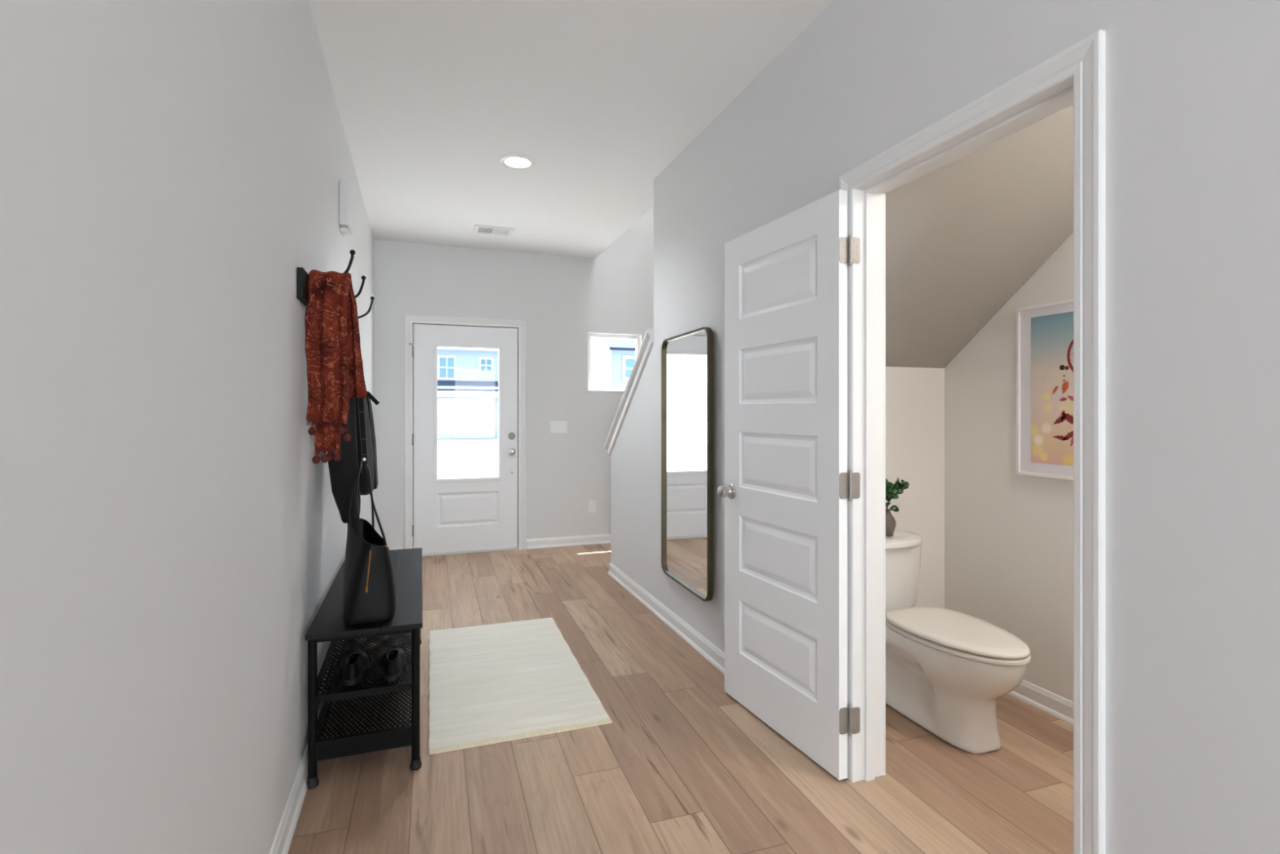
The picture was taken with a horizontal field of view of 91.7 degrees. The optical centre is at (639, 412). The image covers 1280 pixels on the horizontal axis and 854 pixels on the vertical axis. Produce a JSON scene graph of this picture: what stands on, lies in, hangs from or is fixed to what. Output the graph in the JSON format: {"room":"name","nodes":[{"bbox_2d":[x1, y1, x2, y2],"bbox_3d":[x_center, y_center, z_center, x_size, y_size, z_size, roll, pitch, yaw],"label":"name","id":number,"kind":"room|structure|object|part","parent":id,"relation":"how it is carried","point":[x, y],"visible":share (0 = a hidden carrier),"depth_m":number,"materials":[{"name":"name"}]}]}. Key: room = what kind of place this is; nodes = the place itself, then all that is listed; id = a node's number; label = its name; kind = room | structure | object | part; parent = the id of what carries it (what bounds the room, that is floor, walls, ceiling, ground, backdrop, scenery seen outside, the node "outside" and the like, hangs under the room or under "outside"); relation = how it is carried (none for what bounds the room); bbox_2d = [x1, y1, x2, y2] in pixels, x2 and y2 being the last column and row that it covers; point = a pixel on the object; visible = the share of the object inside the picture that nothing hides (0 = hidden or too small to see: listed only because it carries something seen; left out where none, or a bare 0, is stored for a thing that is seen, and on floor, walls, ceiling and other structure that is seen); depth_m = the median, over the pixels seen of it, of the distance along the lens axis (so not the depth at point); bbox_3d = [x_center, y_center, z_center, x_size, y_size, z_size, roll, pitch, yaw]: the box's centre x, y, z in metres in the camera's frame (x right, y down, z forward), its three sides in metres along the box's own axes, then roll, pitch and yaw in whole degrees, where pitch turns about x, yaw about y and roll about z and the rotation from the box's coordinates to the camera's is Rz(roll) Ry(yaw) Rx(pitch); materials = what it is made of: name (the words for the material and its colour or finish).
{"room":"entrance hallway","nodes":[
{"label":"entrance hallway","id":0,"kind":"room"},
{"bbox_2d":[0,0,373,853],"bbox_3d":[-1.184,-0.108,2.022,0.120,2.757,7.000,0,0,-19],"label":"wall","id":1,"kind":"structure","parent":0,"point":[173,540],"depth_m":0.98,"materials":[{"name":"paint"}]},
{"bbox_2d":[269,640,343,853],"bbox_3d":[-1.117,1.226,2.045,0.022,0.087,7.000,0,0,-19],"label":"baseboard","id":2,"kind":"structure","parent":1,"relation":"attached to","point":[281,844],"depth_m":1.91,"materials":[{"name":"white paint"}]},
{"bbox_2d":[296,249,374,318],"bbox_3d":[-1.249,-0.472,2.638,0.166,0.200,1.235,0,0,-19],"label":"coat rack","id":3,"kind":"object","parent":1,"relation":"attached to","point":[302,276],"visible":0.44,"depth_m":2.08,"materials":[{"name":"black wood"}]},
{"bbox_2d":[304,269,366,463],"bbox_3d":[-1.052,-0.157,2.162,0.203,0.672,0.120,0,0,-36],"label":"scarf","id":4,"kind":"object","parent":3,"relation":"hanging from","point":[335,365],"visible":1,"depth_m":2.14,"materials":[{"name":"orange fabric"}]},
{"bbox_2d":[328,316,379,523],"bbox_3d":[-1.182,-0.020,2.570,0.202,0.910,0.336,0,0,-19],"label":"hanging bag","id":5,"kind":"object","parent":3,"relation":"hanging from","point":[362,446],"visible":0.5,"depth_m":2.44,"materials":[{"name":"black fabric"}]},
{"bbox_2d":[338,180,352,235],"bbox_3d":[-1.498,-1.030,3.162,0.045,0.240,0.180,0,0,-19],"label":"door chime","id":6,"kind":"object","parent":1,"relation":"attached to","point":[345,195],"visible":1,"depth_m":3.08,"materials":[{"name":"paint"}]},
{"bbox_2d":[373,206,653,548],"bbox_3d":[-0.953,-1.480,5.867,3.300,5.500,0.100,0,0,-19],"label":"wall","id":7,"kind":"structure","parent":0,"point":[561,300],"depth_m":5.82,"materials":[{"name":"paint"}]},
{"bbox_2d":[408,324,517,553],"bbox_3d":[-1.584,0.237,5.612,0.942,2.022,0.162,0,0,-19],"label":"door","id":8,"kind":"structure","parent":7,"relation":"in","point":[459,513],"depth_m":5.58,"materials":[{"name":"white paint"}]},
{"bbox_3d":[-1.555,0.008,5.627,0.597,1.236,0.063,0,0,-19],"label":"glass moulding","id":9,"kind":"part","parent":8,"relation":"part of","materials":[{"name":"white paint"}]},
{"bbox_3d":[-1.174,0.363,5.704,0.066,0.066,0.064,0,0,-19],"label":"knob","id":10,"kind":"part","parent":8,"relation":"part of","materials":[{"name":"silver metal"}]},
{"bbox_2d":[404,315,525,549],"bbox_3d":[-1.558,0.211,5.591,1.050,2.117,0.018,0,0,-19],"label":"trim","id":11,"kind":"structure","parent":7,"relation":"attached to","point":[410,320],"depth_m":5.50,"materials":[{"name":"white paint"}]},
{"bbox_2d":[422,546,518,556],"bbox_3d":[-1.585,1.261,5.668,0.920,0.018,0.175,0,0,-19],"label":"threshold","id":12,"kind":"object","parent":7,"relation":"attached to","point":[510,548],"depth_m":5.60,"materials":[{"name":"metal"}]},
{"bbox_2d":[388,533,610,550],"bbox_3d":[-0.961,1.226,5.799,2.810,0.087,0.022,0,0,-19],"label":"baseboard","id":13,"kind":"structure","parent":7,"relation":"attached to","point":[602,538],"depth_m":5.89,"materials":[{"name":"white paint"}]},
{"bbox_2d":[550,421,567,433],"bbox_3d":[-0.767,0.142,5.873,0.164,0.116,0.010,0,0,-19],"label":"light switch","id":14,"kind":"object","parent":7,"relation":"attached to","point":[556,427],"visible":1,"depth_m":5.87,"materials":[{"name":"white plastic"}]},
{"bbox_2d":[588,500,595,512],"bbox_3d":[-0.463,0.910,5.981,0.074,0.116,0.009,0,0,-19],"label":"wall outlet","id":15,"kind":"object","parent":7,"relation":"attached to","point":[592,504],"visible":1,"depth_m":5.98,"materials":[{"name":"white plastic"}]},
{"bbox_2d":[587,332,642,391],"bbox_3d":[-0.256,-0.483,6.102,0.559,0.573,0.089,0,0,-19],"label":"window","id":16,"kind":"structure","parent":7,"relation":"in","point":[638,338],"depth_m":6.07,"materials":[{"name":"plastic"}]},
{"bbox_2d":[308,0,833,257],"bbox_3d":[0.017,-1.637,-0.047,7.200,0.300,11.900,0,0,-19],"label":"ceiling","id":17,"kind":"structure","parent":0,"point":[603,96],"depth_m":2.94,"materials":[{"name":"paint"}]},
{"bbox_2d":[472,224,515,236],"bbox_3d":[-1.198,-1.482,5.080,0.315,0.009,0.220,0,0,-19],"label":"ceiling vent","id":18,"kind":"object","parent":17,"relation":"in","point":[482,229],"visible":1,"depth_m":5.08,"materials":[{"name":"white plastic"}]},
{"bbox_2d":[499,154,535,169],"bbox_3d":[-0.726,-1.482,3.688,0.212,0.010,0.212,0,0,-19],"label":"recessed light","id":19,"kind":"object","parent":17,"relation":"in","point":[517,162],"visible":1,"depth_m":3.68,"materials":[{"name":"white plastic"}]},
{"bbox_2d":[287,542,1073,853],"bbox_3d":[0.023,1.270,-0.066,7.200,0.001,11.860,0,0,-19],"label":"floor","id":20,"kind":"structure","parent":0,"point":[681,766],"depth_m":2.16,"materials":[{"name":"brown wood"}]},
{"bbox_2d":[305,547,422,788],"bbox_3d":[-1.164,1.009,2.755,0.373,0.522,1.300,0,0,-19],"label":"bench","id":21,"kind":"object","parent":20,"relation":"on","point":[328,624],"visible":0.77,"depth_m":2.23,"materials":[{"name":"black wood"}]},
{"bbox_3d":[-1.113,1.004,2.109,0.029,0.473,0.029,0,0,-19],"label":"leg","id":22,"kind":"part","parent":21,"relation":"part of","materials":[{"name":"black metal"}]},
{"bbox_3d":[-1.321,0.975,2.700,0.018,0.026,1.234,0,0,-19],"label":"rail","id":23,"kind":"part","parent":21,"relation":"part of","materials":[{"name":"black metal"}]},
{"bbox_3d":[-1.321,1.152,2.700,0.018,0.064,1.234,0,0,-19],"label":"rail","id":24,"kind":"part","parent":21,"relation":"part of","materials":[{"name":"black metal"}]},
{"bbox_2d":[341,651,368,685],"bbox_3d":[-1.062,0.925,2.308,0.090,0.072,0.280,0,0,-19],"label":"shoe","id":25,"kind":"object","parent":21,"relation":"on","point":[353,665],"visible":1,"depth_m":2.23,"materials":[{"name":"black rubber"}]},
{"bbox_3d":[-0.957,1.152,2.164,0.330,0.064,0.018,0,0,-19],"label":"rail","id":26,"kind":"part","parent":21,"relation":"part of","materials":[{"name":"black metal"}]},
{"bbox_3d":[-0.957,0.975,2.164,0.330,0.026,0.018,0,0,-19],"label":"rail","id":27,"kind":"part","parent":21,"relation":"part of","materials":[{"name":"black metal"}]},
{"bbox_3d":[-0.957,0.774,2.164,0.330,0.016,0.018,0,0,-19],"label":"rail","id":28,"kind":"part","parent":21,"relation":"part of","materials":[{"name":"black metal"}]},
{"bbox_2d":[317,631,411,693],"bbox_3d":[-1.165,0.966,2.754,0.314,0.002,1.235,0,0,-19],"label":"shelf","id":29,"kind":"object","parent":21,"relation":"attached to","point":[324,668],"depth_m":2.39,"materials":[{"name":"black metal"}]},
{"bbox_2d":[318,633,411,739],"bbox_3d":[-1.165,1.141,2.754,0.314,0.002,1.235,0,0,-19],"label":"shelf","id":30,"kind":"object","parent":21,"relation":"attached to","point":[323,724],"depth_m":2.36,"materials":[{"name":"black metal"}]},
{"bbox_2d":[342,461,395,626],"bbox_3d":[-1.010,0.465,2.313,0.176,0.564,0.320,0,0,-27],"label":"tote bag","id":31,"kind":"object","parent":21,"relation":"on","point":[369,592],"visible":1,"depth_m":2.20,"materials":[{"name":"black leather"}]},
{"bbox_3d":[-1.056,0.347,2.318,0.045,0.328,0.189,0,0,-34],"label":"handle","id":32,"kind":"part","parent":31,"relation":"part of","materials":[{"name":"black leather"}]},
{"bbox_3d":[-1.011,0.362,2.346,0.061,0.335,0.194,0,0,-38],"label":"handle","id":33,"kind":"part","parent":31,"relation":"part of","materials":[{"name":"black leather"}]},
{"bbox_2d":[380,647,406,681],"bbox_3d":[-0.931,0.925,2.344,0.090,0.072,0.280,0,0,-19],"label":"shoe","id":34,"kind":"object","parent":21,"relation":"on","point":[393,661],"visible":1,"depth_m":2.26,"materials":[{"name":"black rubber"}]},
{"bbox_3d":[-0.801,1.004,2.219,0.029,0.473,0.029,0,0,-19],"label":"leg","id":35,"kind":"part","parent":21,"relation":"part of","materials":[{"name":"black metal"}]},
{"bbox_2d":[428,617,612,754],"bbox_3d":[-0.662,1.266,3.062,0.732,0.007,1.355,0,0,-19],"label":"entry rug","id":36,"kind":"object","parent":20,"relation":"on","point":[491,683],"visible":1,"depth_m":2.86,"materials":[{"name":"beige fabric"}]},
{"bbox_2d":[885,530,1031,753],"bbox_3d":[1.190,0.920,2.583,0.432,0.700,0.836,0,0,-15],"label":"toilet","id":37,"kind":"object","parent":20,"relation":"on","point":[947,670],"visible":0.85,"depth_m":2.41,"materials":[{"name":"ceramic"}]},
{"bbox_2d":[885,508,896,536],"bbox_3d":[1.143,0.510,2.881,0.081,0.118,0.079,0,0,-19],"label":"vase","id":38,"kind":"object","parent":37,"relation":"on","point":[891,523],"visible":0.68,"depth_m":2.85,"materials":[{"name":"beige ceramic"}]},
{"bbox_2d":[885,477,909,511],"bbox_3d":[1.176,0.411,2.878,0.165,0.217,0.066,0,0,-19],"label":"leafy branch","id":39,"kind":"object","parent":38,"relation":"in","point":[892,490],"visible":0.84,"depth_m":2.87,"materials":[{"name":"green plant"}]},
{"bbox_3d":[1.112,0.772,2.878,0.392,0.332,0.206,0,0,-19],"label":"tank","id":40,"kind":"part","parent":37,"relation":"part of","materials":[{"name":"ceramic"}]},
{"bbox_3d":[1.116,0.588,2.866,0.434,0.036,0.242,0,0,-19],"label":"tank lid","id":41,"kind":"part","parent":37,"relation":"part of","materials":[{"name":"ceramic"}]},
{"bbox_3d":[1.216,1.083,2.584,0.356,0.373,0.798,0,0,-19],"label":"bowl","id":42,"kind":"part","parent":37,"relation":"part of","materials":[{"name":"ceramic"}]},
{"bbox_3d":[1.259,0.862,2.462,0.366,0.023,0.564,0,0,-19],"label":"lid","id":43,"kind":"part","parent":37,"relation":"part of","materials":[{"name":"plastic"}]},
{"bbox_2d":[885,366,944,608],"bbox_3d":[1.070,0.490,3.039,0.988,1.560,0.090,0,0,-19],"label":"wall","id":44,"kind":"structure","parent":0,"point":[914,396],"depth_m":3.11,"materials":[{"name":"paint"}]},
{"bbox_2d":[610,0,1279,853],"bbox_3d":[0.804,-0.108,2.128,0.120,2.757,5.880,0,0,-19],"label":"wall","id":45,"kind":"structure","parent":0,"point":[1193,86],"depth_m":1.27,"materials":[{"name":"paint"}]},
{"bbox_2d":[604,328,653,455],"bbox_3d":[-0.019,-0.096,4.464,0.214,0.879,0.976,0,0,-19],"label":"trim","id":46,"kind":"structure","parent":45,"relation":"attached to","point":[647,341],"depth_m":4.34,"materials":[{"name":"white paint"}]},
{"bbox_2d":[661,327,713,601],"bbox_3d":[0.249,0.265,3.443,0.030,1.400,0.685,0,0,-18],"label":"wall mirror","id":47,"kind":"object","parent":45,"relation":"attached to","point":[687,357],"visible":1,"depth_m":3.40,"materials":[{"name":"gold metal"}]},
{"bbox_2d":[717,190,860,779],"bbox_3d":[0.542,0.249,2.458,0.162,2.018,0.761,0,0,-22],"label":"door","id":48,"kind":"structure","parent":45,"relation":"in","point":[784,491],"depth_m":2.36,"materials":[{"name":"white paint"}]},
{"bbox_3d":[0.377,0.350,2.736,0.066,0.066,0.066,0,0,-19],"label":"knob","id":49,"kind":"part","parent":48,"relation":"part of","materials":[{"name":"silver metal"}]},
{"bbox_2d":[607,562,1073,725],"bbox_3d":[1.256,1.226,2.299,1.130,0.087,5.902,0,0,-19],"label":"baseboard","id":50,"kind":"structure","parent":45,"relation":"attached to","point":[701,644],"depth_m":3.20,"materials":[{"name":"white paint"}]},
{"bbox_2d":[855,77,1073,782],"bbox_3d":[0.922,0.243,1.792,0.120,2.053,0.798,0,0,-19],"label":"trim","id":51,"kind":"structure","parent":45,"relation":"attached to","point":[869,196],"depth_m":2.14,"materials":[{"name":"white paint"}]},
{"bbox_2d":[839,29,1105,853],"bbox_3d":[0.857,0.220,1.769,0.018,2.100,0.892,0,0,-19],"label":"trim","id":52,"kind":"structure","parent":45,"relation":"attached to","point":[1084,61],"depth_m":1.38,"materials":[{"name":"white paint"}]},
{"bbox_2d":[885,105,1073,368],"bbox_3d":[0.946,-0.102,3.392,0.984,2.744,3.430,0,0,-19],"label":"sloped ceiling","id":53,"kind":"structure","parent":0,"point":[963,236],"depth_m":2.44,"materials":[{"name":"painted drywall"}]},
{"bbox_2d":[944,232,1073,701],"bbox_3d":[1.442,-1.480,3.651,0.120,5.500,5.670,0,0,-19],"label":"wall","id":54,"kind":"structure","parent":0,"point":[1009,535],"depth_m":2.82,"materials":[{"name":"paint"}]},
{"bbox_2d":[1016,298,1073,479],"bbox_3d":[1.773,-0.092,2.499,0.020,0.735,0.556,0,0,-19],"label":"framed picture","id":55,"kind":"object","parent":54,"relation":"attached to","point":[1044,331],"visible":0.5,"depth_m":2.64},
{"bbox_2d":[1031,311,1073,466],"bbox_3d":[1.771,-0.096,2.499,0.001,0.628,0.427,0,0,-19],"label":"print","id":56,"kind":"object","parent":55,"relation":"attached to","point":[1051,331],"depth_m":2.61},
{"label":"outside","id":57,"kind":"structure","parent":0,"visible":0},
{"bbox_2d":[437,438,498,478],"bbox_3d":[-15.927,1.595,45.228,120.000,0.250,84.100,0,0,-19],"label":"ground","id":58,"kind":"structure","parent":57,"point":[473,457],"depth_m":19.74,"materials":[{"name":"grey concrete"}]},
{"bbox_2d":[437,347,497,439],"bbox_3d":[-12.964,-2.230,37.567,11.500,7.400,9.720,0,0,-19],"label":"house","id":59,"kind":"structure","parent":58,"relation":"on","point":[468,378],"depth_m":34.48,"materials":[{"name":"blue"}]},
{"bbox_3d":[-10.874,-2.505,34.942,0.800,1.150,0.020,0,0,-19],"label":"pane","id":60,"kind":"part","parent":59,"relation":"part of","materials":[{"name":"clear glass"}]},
{"bbox_3d":[-8.846,-2.680,35.656,0.600,0.700,0.020,0,0,-19],"label":"pane","id":61,"kind":"part","parent":59,"relation":"part of","materials":[{"name":"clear glass"}]},
{"bbox_2d":[590,337,635,387],"bbox_3d":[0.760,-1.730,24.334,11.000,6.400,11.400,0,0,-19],"label":"neighbouring house","id":62,"kind":"structure","parent":58,"relation":"on","point":[612,361],"depth_m":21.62,"materials":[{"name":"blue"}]},
{"bbox_3d":[-0.330,-1.560,22.116,0.430,0.660,0.020,0,0,-19],"label":"pane","id":63,"kind":"part","parent":62,"relation":"part of","materials":[{"name":"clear glass"}]}
]}

